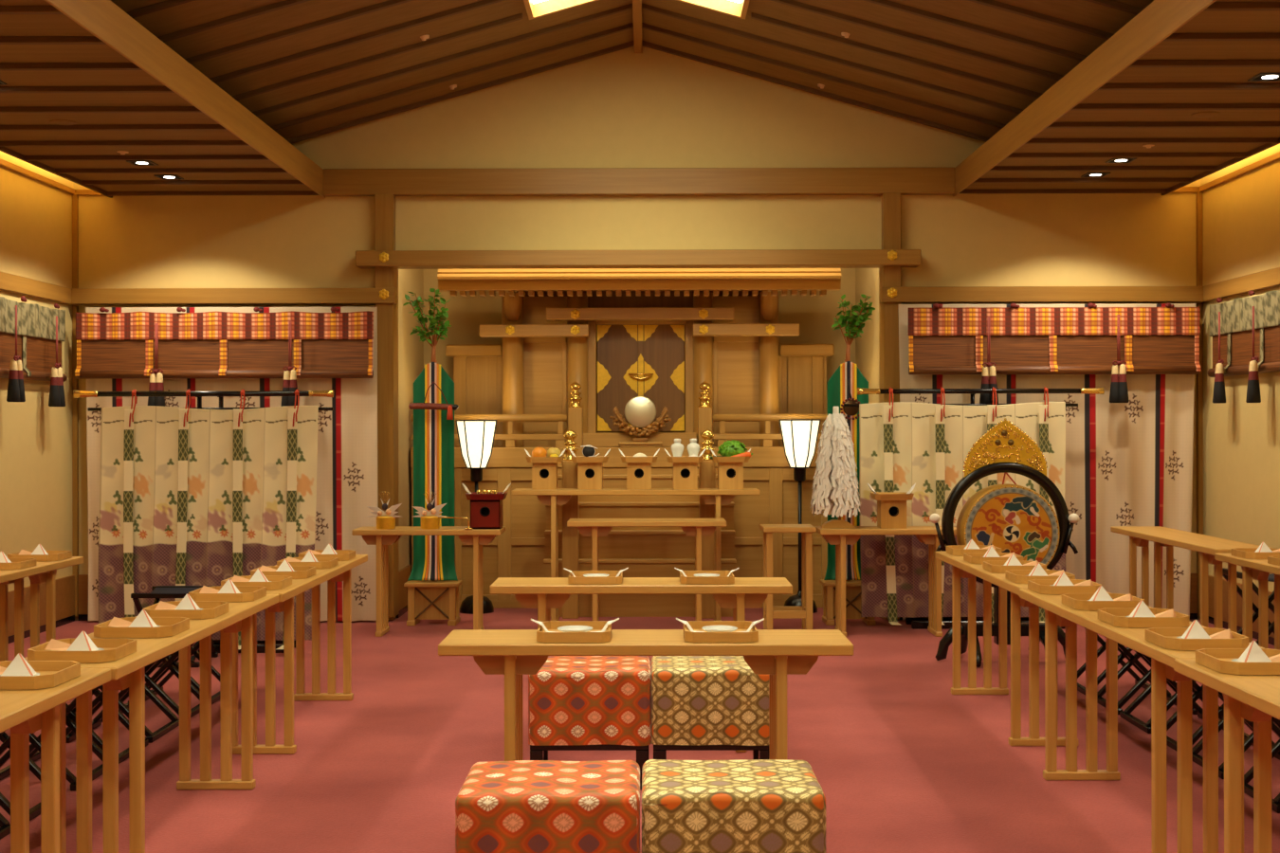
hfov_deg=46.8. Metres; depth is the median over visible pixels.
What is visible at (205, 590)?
paper packet
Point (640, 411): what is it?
mirror
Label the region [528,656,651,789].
stool
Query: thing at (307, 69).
ceiling
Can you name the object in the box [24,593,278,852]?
table
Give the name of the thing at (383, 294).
nail cover
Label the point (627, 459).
tray
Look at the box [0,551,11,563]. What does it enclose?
folded paper
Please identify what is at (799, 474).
socket
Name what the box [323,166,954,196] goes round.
beam
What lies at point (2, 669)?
paper packet
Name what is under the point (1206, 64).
ceiling
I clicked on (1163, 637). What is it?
tray
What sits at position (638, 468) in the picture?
stand
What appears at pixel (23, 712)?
table
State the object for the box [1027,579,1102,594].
tray
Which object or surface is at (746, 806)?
stool
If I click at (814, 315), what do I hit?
wall
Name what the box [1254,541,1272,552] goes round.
folded paper
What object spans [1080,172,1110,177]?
recessed light
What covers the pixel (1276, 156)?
trim
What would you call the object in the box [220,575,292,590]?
tray
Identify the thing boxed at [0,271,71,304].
trim
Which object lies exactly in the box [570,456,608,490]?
stand
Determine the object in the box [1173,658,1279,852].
table
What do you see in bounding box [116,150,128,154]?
sprinkler head
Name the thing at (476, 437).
lantern
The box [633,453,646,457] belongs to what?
rice mound
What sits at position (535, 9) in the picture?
skylight
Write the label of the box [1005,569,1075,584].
tray
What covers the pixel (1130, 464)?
curtain
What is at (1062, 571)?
paper packet
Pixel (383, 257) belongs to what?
nail cover
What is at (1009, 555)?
paper packet
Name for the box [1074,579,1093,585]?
paper packet
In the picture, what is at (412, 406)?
sword
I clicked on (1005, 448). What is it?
stand
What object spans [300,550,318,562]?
folded paper
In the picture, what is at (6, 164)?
trim
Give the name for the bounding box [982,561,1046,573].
tray
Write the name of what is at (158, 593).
folding stool
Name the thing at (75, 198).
trim
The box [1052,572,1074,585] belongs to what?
folded paper
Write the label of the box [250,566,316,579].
tray
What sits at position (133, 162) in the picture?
recessed light
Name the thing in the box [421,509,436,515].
paper flower
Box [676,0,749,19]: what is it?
skylight
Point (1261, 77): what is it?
recessed light
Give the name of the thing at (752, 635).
tray
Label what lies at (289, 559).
paper packet
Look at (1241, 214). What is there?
wall
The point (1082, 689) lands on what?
folding stool
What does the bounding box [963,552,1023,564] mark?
tray
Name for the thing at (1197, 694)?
folding stool
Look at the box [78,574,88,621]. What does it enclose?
baseboard
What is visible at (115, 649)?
tray
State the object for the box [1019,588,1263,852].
table
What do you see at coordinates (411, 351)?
wall
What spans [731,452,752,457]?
carrot
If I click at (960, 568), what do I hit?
table
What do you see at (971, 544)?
folded paper
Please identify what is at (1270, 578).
folding stool
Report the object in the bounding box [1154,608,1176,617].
paper packet
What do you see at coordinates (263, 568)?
paper packet
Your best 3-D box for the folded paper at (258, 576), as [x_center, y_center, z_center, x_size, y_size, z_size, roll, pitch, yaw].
[-1.559,0.608,6.045,0.079,0.055,0.042,0,0,-8]
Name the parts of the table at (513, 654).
leg, leg, leg, leg, leg, leg, leg, leg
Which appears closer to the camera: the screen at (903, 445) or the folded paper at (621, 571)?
the folded paper at (621, 571)
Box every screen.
[73,389,333,653]
[844,386,1104,629]
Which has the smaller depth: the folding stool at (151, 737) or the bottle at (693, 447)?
the folding stool at (151, 737)
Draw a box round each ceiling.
[0,0,319,198]
[110,0,1154,144]
[959,0,1279,195]
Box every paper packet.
[0,666,6,675]
[18,549,32,554]
[44,639,71,651]
[108,617,131,627]
[154,601,177,609]
[199,585,219,593]
[231,575,249,582]
[259,566,276,571]
[286,556,301,562]
[305,548,321,554]
[1000,552,1017,557]
[1022,560,1038,566]
[1048,569,1065,575]
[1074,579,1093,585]
[1113,593,1133,601]
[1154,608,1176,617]
[1209,628,1233,639]
[1268,654,1279,662]
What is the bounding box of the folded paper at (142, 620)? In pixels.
[128,609,157,627]
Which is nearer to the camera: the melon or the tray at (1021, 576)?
the tray at (1021, 576)
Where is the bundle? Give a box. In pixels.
[580,444,599,457]
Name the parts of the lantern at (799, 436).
shade frame, lamp shade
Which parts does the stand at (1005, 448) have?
leg, leg, leg, leg, leg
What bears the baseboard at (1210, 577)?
attached to the wall at (1241, 214)
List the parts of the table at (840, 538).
leg, leg, leg, leg, leg, leg, leg, leg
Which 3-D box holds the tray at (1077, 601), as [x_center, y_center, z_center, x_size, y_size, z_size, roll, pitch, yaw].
[1.686,0.639,5.392,0.248,0.034,0.248,0,0,0]
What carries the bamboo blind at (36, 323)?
attached to the wall at (36, 216)
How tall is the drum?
0.635 m
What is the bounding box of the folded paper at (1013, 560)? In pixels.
[1003,553,1022,566]
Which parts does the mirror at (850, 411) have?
cord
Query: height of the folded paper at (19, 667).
0.055 m
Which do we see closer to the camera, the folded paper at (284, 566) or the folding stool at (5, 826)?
the folding stool at (5, 826)
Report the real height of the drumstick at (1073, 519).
0.231 m
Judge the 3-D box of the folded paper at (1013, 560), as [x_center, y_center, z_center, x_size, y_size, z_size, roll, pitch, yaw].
[1.684,0.602,6.679,0.079,0.055,0.042,0,0,-6]
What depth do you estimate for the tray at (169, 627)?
4.64 m
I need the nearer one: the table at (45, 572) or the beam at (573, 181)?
the table at (45, 572)
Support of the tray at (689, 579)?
on the table at (543, 594)
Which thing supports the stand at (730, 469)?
on the table at (717, 497)
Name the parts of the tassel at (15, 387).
cord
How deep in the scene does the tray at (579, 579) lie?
6.17 m
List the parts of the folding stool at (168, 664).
leg, leg, leg, leg, floor rail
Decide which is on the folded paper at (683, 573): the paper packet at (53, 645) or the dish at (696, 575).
the dish at (696, 575)
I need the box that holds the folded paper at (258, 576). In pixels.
[248,568,268,582]
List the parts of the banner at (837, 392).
stand leg, stand leg, stand panel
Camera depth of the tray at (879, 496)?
9.53 m
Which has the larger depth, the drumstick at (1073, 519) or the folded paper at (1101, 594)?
the drumstick at (1073, 519)
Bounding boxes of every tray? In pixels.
[0,558,36,569]
[0,660,80,690]
[7,550,72,561]
[27,638,136,663]
[93,617,189,638]
[142,601,228,620]
[188,585,266,602]
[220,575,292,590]
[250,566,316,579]
[276,557,338,569]
[298,549,355,561]
[465,492,507,500]
[525,456,564,462]
[536,621,611,642]
[567,570,622,585]
[570,456,608,462]
[621,456,658,462]
[666,456,703,462]
[679,570,734,585]
[683,621,758,642]
[712,457,749,462]
[870,492,914,500]
[946,545,1001,556]
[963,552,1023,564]
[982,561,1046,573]
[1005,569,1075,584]
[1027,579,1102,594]
[1061,593,1144,610]
[1097,608,1189,627]
[1144,627,1248,650]
[1195,648,1279,675]
[1231,548,1279,559]
[1267,555,1279,566]
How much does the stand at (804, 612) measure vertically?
0.700 m
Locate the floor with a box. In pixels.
[0,607,1279,852]
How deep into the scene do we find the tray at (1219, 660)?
3.96 m
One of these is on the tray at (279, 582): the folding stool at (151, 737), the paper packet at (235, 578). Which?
the paper packet at (235, 578)
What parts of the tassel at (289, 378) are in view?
cord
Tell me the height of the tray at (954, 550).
0.034 m
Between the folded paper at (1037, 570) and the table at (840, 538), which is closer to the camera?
the folded paper at (1037, 570)
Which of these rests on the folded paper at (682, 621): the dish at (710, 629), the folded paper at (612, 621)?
the dish at (710, 629)
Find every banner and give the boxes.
[403,288,462,625]
[819,294,876,625]
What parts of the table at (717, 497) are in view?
leg, leg, leg, leg, leg, leg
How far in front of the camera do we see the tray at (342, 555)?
7.29 m
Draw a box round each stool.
[0,689,102,791]
[0,731,40,821]
[0,813,10,840]
[29,685,148,764]
[65,660,179,743]
[101,650,200,722]
[130,585,218,667]
[145,633,220,704]
[455,760,639,852]
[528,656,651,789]
[641,759,826,852]
[651,656,769,759]
[1077,627,1151,695]
[1097,642,1197,714]
[1119,653,1224,733]
[1166,679,1253,751]
[1192,692,1279,779]
[1222,567,1274,644]
[1243,716,1279,813]
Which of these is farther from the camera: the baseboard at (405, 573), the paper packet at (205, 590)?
the baseboard at (405, 573)
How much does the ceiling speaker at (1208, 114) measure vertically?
0.006 m
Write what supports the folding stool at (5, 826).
on the floor
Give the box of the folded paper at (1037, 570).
[1028,563,1047,575]
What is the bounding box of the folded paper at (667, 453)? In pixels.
[664,448,705,457]
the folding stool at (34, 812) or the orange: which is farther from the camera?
the orange
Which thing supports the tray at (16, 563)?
on the table at (45, 572)
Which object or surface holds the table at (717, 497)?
on the floor
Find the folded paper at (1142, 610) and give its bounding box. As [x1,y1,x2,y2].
[1129,600,1154,617]
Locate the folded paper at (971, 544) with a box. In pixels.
[964,539,979,548]
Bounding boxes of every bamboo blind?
[0,295,67,382]
[74,307,373,379]
[907,302,1201,374]
[1207,290,1279,377]
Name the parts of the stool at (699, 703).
leg, frame, leg, leg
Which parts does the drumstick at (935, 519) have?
handle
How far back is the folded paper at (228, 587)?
5.62 m
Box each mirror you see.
[609,396,671,447]
[840,378,859,420]
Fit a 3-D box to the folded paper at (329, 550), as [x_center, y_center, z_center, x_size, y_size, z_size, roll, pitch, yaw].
[-1.542,0.608,7.334,0.079,0.055,0.042,0,0,-1]
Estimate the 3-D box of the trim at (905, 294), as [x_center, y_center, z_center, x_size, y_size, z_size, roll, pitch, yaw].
[2.809,-0.919,10.322,2.258,0.109,0.130,0,0,0]
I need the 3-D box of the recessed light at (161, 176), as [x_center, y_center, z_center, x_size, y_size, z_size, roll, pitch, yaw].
[-3.079,-1.632,9.674,0.150,0.006,0.150,0,0,0]
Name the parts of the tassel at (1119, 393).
cord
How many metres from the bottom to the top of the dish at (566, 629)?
0.018 m
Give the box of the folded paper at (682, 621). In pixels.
[676,618,764,632]
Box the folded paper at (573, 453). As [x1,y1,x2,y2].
[569,448,610,457]
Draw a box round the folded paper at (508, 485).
[462,483,511,493]
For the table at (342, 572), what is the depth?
6.25 m
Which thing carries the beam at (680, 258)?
attached to the wall at (623, 108)
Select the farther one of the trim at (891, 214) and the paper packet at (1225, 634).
the trim at (891, 214)
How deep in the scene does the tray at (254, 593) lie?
5.57 m
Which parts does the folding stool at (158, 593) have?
leg, leg, seat rail, seat, floor rail, seat rail, floor rail, leg, leg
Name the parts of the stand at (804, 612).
leg, leg, leg, leg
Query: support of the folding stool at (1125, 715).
on the floor
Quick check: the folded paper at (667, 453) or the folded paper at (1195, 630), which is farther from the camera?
the folded paper at (667, 453)
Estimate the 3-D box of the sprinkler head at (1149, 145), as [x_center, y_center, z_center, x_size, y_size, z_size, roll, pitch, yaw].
[2.978,-1.637,8.659,0.068,0.016,0.068,0,0,0]
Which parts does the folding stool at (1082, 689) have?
floor rail, leg, leg, leg, leg, floor rail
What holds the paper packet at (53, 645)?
on the tray at (115, 649)
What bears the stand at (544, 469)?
on the table at (717, 497)
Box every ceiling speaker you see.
[49,119,76,125]
[1191,110,1219,117]
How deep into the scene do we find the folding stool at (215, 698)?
7.47 m
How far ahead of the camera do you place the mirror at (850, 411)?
10.13 m
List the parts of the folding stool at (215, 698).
floor rail, leg, leg, leg, leg, floor rail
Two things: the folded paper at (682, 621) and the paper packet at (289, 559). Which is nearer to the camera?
the folded paper at (682, 621)
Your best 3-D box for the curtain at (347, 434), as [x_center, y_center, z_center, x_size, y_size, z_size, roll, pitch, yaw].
[-2.831,0.262,10.269,2.039,2.183,0.058,0,0,0]
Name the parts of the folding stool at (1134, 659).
floor rail, leg, leg, leg, leg, floor rail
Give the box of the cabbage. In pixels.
[717,439,747,457]
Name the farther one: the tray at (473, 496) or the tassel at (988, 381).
the tassel at (988, 381)
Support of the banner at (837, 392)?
on the floor
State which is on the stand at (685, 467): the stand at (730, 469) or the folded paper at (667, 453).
the folded paper at (667, 453)
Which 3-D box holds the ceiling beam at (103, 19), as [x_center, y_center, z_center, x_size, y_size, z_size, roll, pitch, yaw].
[-2.312,-1.704,4.410,0.140,0.193,12.000,0,0,0]
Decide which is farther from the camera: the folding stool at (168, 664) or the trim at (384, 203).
the trim at (384, 203)
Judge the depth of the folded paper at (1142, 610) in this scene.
4.88 m
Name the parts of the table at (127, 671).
leg, leg, leg, leg, leg, leg, leg, leg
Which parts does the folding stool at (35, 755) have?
floor rail, leg, leg, leg, leg, floor rail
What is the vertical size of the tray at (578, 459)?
0.040 m
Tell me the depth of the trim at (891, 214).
10.29 m
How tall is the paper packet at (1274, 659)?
0.040 m
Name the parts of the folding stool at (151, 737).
floor rail, leg, leg, leg, leg, floor rail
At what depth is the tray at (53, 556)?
7.29 m
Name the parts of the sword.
cord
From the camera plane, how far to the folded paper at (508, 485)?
9.67 m
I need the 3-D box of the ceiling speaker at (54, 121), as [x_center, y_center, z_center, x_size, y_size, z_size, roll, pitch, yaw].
[-3.095,-1.632,7.935,0.140,0.006,0.140,0,0,0]
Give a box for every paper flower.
[377,509,391,515]
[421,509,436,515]
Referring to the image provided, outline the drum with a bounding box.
[956,473,1060,566]
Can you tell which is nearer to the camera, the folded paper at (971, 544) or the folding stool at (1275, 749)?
the folding stool at (1275, 749)
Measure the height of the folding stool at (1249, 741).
0.422 m
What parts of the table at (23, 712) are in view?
leg, leg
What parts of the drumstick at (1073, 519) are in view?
handle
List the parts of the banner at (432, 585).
stand leg, stand panel, stand leg, stand leg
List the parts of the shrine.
wing cornice, wing panel, rail, handrail, panel rail, panel, newel post, newel post, gilt plate, gilt plate, gilt plate, rail, rail, door, gilt plate, gilt plate, door sill, rail, gilt plate, gilt plate, door, gilt plate, gilt plate, gilt plate, newel post, newel post, panel, panel rail, rail, handrail, wing panel, wing cornice, wing panel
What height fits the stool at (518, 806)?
0.456 m
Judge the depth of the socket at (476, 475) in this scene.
10.83 m
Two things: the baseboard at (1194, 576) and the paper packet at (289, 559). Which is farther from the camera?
the baseboard at (1194, 576)
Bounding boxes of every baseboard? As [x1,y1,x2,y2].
[8,575,74,643]
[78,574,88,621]
[395,565,410,618]
[899,573,1197,620]
[1207,574,1274,645]
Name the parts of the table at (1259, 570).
leg, leg, leg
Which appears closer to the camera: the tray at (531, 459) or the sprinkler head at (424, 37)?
the sprinkler head at (424, 37)
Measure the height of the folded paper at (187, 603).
0.055 m
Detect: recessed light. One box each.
[126,160,158,165]
[154,174,183,179]
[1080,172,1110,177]
[1105,158,1136,163]
[1247,73,1279,81]
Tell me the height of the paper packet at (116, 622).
0.040 m
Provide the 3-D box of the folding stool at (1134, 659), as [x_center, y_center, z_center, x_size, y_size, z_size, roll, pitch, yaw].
[2.434,1.145,7.139,0.390,0.422,0.384,0,0,0]
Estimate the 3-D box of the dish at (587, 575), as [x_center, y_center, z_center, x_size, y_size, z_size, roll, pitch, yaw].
[-0.187,0.641,6.301,0.112,0.018,0.112,0,0,0]
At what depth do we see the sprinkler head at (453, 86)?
10.08 m
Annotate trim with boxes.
[0,158,103,195]
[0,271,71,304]
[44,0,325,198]
[71,287,398,305]
[72,194,78,617]
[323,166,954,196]
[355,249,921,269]
[374,193,399,618]
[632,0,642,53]
[878,192,901,402]
[878,286,1206,303]
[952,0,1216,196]
[1170,151,1279,192]
[1195,191,1203,615]
[1203,266,1279,301]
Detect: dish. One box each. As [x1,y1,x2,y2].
[557,625,592,632]
[583,573,609,577]
[693,573,719,576]
[701,625,737,632]
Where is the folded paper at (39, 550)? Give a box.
[31,544,48,554]
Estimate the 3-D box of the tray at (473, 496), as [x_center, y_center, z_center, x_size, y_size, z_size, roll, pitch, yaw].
[-1.004,0.456,9.685,0.256,0.040,0.256,0,0,0]
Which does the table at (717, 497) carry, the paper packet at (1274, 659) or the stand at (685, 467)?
the stand at (685, 467)
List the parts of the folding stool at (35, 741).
floor rail, leg, leg, leg, leg, floor rail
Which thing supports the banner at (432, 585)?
on the floor
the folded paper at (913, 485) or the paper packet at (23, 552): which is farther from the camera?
the folded paper at (913, 485)
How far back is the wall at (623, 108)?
10.40 m
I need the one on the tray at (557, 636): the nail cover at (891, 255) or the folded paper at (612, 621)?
the folded paper at (612, 621)
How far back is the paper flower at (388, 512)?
9.58 m
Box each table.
[0,556,83,661]
[0,668,110,852]
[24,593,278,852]
[219,554,367,754]
[352,526,505,637]
[438,629,853,761]
[489,577,792,752]
[512,488,760,621]
[566,518,726,621]
[814,526,956,637]
[935,551,1078,746]
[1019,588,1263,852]
[1110,526,1259,635]
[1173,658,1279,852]
[1214,553,1279,649]
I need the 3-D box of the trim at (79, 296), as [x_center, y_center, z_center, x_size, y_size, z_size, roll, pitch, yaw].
[-2.845,-0.909,10.348,2.288,0.109,0.130,0,0,0]
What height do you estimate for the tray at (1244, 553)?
0.034 m
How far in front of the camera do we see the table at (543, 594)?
6.17 m
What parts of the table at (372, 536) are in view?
leg, leg, leg, leg, leg, leg, leg, leg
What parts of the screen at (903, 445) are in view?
cord, cord, rod, post, post, cord, cord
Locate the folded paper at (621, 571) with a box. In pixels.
[563,567,628,577]
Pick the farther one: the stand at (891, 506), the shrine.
the shrine
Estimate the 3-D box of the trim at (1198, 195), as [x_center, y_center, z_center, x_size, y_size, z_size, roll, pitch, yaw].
[3.922,-0.162,10.365,0.035,2.970,0.035,0,0,0]
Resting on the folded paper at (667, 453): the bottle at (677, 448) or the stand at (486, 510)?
the bottle at (677, 448)
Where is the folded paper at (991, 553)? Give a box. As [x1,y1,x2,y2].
[983,546,1000,557]
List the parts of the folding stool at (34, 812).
leg, leg, leg, floor rail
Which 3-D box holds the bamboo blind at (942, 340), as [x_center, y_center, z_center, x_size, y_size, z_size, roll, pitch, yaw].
[2.842,-0.604,10.161,2.003,0.491,0.068,0,0,0]
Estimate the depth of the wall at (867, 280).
11.07 m
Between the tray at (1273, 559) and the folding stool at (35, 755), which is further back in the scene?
the tray at (1273, 559)
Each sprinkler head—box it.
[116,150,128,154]
[420,35,429,40]
[449,84,457,90]
[841,32,850,37]
[1142,144,1154,148]
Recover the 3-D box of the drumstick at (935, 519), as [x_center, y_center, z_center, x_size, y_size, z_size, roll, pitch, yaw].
[1.712,0.616,8.497,0.098,0.231,0.062,0,0,0]
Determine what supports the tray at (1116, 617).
on the table at (1060, 614)
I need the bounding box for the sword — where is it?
[408,382,458,420]
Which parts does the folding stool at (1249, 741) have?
leg, floor rail, leg, leg, leg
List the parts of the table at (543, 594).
leg, leg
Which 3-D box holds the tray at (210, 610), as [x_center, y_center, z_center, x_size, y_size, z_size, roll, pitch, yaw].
[-1.590,0.645,5.187,0.248,0.034,0.248,0,0,0]
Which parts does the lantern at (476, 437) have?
lamp shade, shade frame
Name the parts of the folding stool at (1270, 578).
seat rail, seat, leg, leg, leg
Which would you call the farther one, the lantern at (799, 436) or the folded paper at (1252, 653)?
the lantern at (799, 436)
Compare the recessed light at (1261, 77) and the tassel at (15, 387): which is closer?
the recessed light at (1261, 77)
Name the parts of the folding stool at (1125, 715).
floor rail, leg, leg, leg, leg, floor rail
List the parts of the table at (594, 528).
leg, leg, leg, leg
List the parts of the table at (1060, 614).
leg, leg, leg, leg, leg, leg, leg, leg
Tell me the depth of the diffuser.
9.01 m
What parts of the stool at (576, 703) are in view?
leg, leg, frame, leg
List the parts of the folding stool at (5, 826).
leg, floor rail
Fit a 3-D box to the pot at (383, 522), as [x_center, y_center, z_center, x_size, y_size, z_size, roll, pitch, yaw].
[-1.656,0.624,9.628,0.128,0.086,0.128,0,0,0]
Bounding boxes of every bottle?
[670,438,684,457]
[686,438,699,456]
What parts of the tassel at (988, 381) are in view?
cord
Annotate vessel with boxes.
[366,491,402,530]
[412,491,473,530]
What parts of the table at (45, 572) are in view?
leg, leg, leg, leg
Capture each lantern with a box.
[456,420,496,614]
[778,419,820,613]
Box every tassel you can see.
[6,305,25,402]
[48,315,65,406]
[147,323,165,406]
[280,320,299,406]
[979,316,998,403]
[1109,314,1129,402]
[1212,311,1225,403]
[1245,306,1261,402]
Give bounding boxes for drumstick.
[929,513,946,551]
[1061,513,1078,553]
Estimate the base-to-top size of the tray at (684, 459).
0.040 m
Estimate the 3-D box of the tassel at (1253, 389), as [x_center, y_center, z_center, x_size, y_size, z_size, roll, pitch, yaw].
[3.817,-0.448,9.203,0.080,0.602,0.128,0,0,14]
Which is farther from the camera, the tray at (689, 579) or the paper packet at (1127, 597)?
the tray at (689, 579)
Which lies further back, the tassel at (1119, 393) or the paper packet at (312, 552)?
the tassel at (1119, 393)
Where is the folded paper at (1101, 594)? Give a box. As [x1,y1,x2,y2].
[1089,585,1113,601]
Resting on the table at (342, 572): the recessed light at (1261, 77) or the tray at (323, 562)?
the tray at (323, 562)
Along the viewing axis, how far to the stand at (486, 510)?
9.59 m
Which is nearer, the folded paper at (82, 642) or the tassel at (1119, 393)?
the folded paper at (82, 642)
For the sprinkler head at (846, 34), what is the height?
0.032 m
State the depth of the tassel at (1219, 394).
9.71 m
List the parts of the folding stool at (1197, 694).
floor rail, leg, leg, leg, leg, floor rail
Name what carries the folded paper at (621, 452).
on the stand at (638, 468)
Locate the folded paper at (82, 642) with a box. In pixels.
[66,630,98,651]
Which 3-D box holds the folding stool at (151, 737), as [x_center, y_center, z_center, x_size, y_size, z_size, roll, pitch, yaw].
[-2.293,1.153,6.561,0.390,0.422,0.384,0,0,0]
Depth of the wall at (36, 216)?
9.79 m
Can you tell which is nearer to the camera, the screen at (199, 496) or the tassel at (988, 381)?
the screen at (199, 496)
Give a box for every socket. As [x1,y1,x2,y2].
[470,469,482,481]
[793,468,805,481]
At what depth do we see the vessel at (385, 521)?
9.59 m
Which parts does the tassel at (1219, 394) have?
cord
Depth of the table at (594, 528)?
9.78 m
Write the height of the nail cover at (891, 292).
0.076 m
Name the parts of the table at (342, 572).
leg, leg, leg, leg, leg, leg, leg, leg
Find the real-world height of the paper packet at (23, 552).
0.040 m
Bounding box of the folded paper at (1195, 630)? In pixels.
[1181,620,1210,639]
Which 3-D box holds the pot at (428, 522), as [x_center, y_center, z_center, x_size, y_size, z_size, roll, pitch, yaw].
[-1.366,0.623,9.626,0.128,0.086,0.128,0,0,0]
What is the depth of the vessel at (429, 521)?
9.58 m
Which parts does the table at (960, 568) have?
leg, leg, leg, leg, leg, leg, leg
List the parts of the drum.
hanging cord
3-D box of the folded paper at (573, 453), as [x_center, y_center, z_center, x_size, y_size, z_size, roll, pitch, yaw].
[-0.346,0.197,10.262,0.286,0.091,0.155,0,0,0]
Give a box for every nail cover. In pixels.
[379,252,388,262]
[379,289,388,299]
[887,250,896,260]
[887,287,896,298]
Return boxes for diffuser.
[532,0,546,3]
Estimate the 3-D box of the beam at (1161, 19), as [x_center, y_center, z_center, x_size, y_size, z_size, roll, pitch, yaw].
[2.241,-1.712,4.390,0.140,0.193,12.000,0,0,0]
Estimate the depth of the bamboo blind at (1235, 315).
9.49 m
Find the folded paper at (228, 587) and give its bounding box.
[218,579,240,593]
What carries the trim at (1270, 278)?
attached to the wall at (1241, 214)
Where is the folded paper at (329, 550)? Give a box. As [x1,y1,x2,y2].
[321,544,337,554]
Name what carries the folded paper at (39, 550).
on the dish
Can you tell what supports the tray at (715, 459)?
on the stand at (730, 469)
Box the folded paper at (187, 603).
[175,593,200,609]
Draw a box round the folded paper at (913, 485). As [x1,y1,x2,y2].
[867,482,915,493]
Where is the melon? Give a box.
[547,446,560,457]
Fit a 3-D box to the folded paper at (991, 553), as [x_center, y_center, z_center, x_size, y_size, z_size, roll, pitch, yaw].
[1.690,0.602,7.110,0.079,0.055,0.042,0,0,3]
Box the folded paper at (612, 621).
[530,618,619,632]
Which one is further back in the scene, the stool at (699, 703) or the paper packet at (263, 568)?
the paper packet at (263, 568)
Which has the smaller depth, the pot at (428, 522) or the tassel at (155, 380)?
the pot at (428, 522)
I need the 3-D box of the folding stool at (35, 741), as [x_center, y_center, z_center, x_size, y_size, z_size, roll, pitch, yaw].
[-2.297,1.153,5.721,0.390,0.422,0.384,0,0,0]
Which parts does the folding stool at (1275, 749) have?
leg, floor rail, leg, leg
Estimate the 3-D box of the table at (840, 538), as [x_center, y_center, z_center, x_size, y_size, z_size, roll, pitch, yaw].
[1.621,1.010,9.678,0.920,0.695,0.330,0,0,0]
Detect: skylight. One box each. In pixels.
[523,0,598,19]
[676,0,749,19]
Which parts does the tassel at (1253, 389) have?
cord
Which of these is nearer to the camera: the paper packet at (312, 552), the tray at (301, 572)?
the tray at (301, 572)
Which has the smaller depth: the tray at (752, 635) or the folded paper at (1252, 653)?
the folded paper at (1252, 653)
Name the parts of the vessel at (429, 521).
handle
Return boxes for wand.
[810,406,861,529]
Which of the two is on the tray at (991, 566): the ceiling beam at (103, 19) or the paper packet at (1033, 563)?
the paper packet at (1033, 563)
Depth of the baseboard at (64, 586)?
9.88 m
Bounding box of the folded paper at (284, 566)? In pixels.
[275,559,294,571]
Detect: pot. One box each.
[375,515,395,530]
[420,515,439,530]
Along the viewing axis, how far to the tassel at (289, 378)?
10.09 m
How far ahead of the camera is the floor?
6.03 m
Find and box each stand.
[465,492,507,529]
[525,456,564,490]
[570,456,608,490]
[621,456,658,489]
[666,456,703,489]
[712,457,749,489]
[759,524,816,629]
[870,492,914,529]
[934,418,1078,667]
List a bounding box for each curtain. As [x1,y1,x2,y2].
[85,307,378,621]
[898,303,1196,620]
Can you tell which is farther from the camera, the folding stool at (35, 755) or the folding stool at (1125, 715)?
the folding stool at (1125, 715)
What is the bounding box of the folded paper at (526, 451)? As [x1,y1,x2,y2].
[524,448,565,457]
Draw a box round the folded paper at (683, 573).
[674,567,739,576]
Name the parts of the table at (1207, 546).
leg, leg, leg, leg, leg, leg, leg, leg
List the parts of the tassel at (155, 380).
cord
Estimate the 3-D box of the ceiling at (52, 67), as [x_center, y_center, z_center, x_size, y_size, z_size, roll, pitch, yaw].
[-3.001,-1.636,4.414,1.492,0.058,12.000,0,0,0]
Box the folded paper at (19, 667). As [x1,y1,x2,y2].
[0,653,36,676]
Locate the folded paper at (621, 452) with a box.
[618,448,659,457]
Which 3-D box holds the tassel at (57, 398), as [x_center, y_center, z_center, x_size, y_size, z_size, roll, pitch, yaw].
[-3.870,-0.432,9.818,0.080,0.602,0.128,0,0,14]
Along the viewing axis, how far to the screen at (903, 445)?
9.94 m
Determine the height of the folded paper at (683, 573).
0.051 m
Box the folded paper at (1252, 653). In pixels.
[1237,640,1271,662]
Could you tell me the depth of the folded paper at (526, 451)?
10.25 m
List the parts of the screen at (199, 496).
cord, cord, post, rod, post, cord, cord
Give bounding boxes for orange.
[531,445,547,457]
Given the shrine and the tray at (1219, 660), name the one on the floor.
the shrine
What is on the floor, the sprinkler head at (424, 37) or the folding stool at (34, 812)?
the folding stool at (34, 812)
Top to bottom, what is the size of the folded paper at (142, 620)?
0.055 m
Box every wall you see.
[0,150,73,591]
[73,46,1201,621]
[398,269,423,573]
[422,268,855,432]
[855,268,879,403]
[1201,143,1279,591]
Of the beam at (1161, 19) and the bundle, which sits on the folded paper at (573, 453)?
the bundle
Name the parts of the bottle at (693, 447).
lid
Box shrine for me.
[410,268,841,619]
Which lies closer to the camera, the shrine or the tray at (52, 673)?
the tray at (52, 673)
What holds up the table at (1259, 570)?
on the floor
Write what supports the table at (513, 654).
on the floor
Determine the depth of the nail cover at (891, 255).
10.20 m
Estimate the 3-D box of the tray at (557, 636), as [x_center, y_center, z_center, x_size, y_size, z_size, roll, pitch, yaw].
[-0.204,0.643,4.636,0.224,0.032,0.260,0,0,0]
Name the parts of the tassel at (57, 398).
cord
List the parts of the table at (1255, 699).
leg, leg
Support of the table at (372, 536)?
on the floor
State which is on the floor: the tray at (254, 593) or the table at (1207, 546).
the table at (1207, 546)
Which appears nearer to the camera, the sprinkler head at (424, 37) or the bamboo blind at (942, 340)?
the sprinkler head at (424, 37)
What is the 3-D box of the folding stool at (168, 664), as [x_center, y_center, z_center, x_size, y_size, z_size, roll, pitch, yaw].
[-2.291,1.153,7.011,0.390,0.422,0.384,0,0,0]

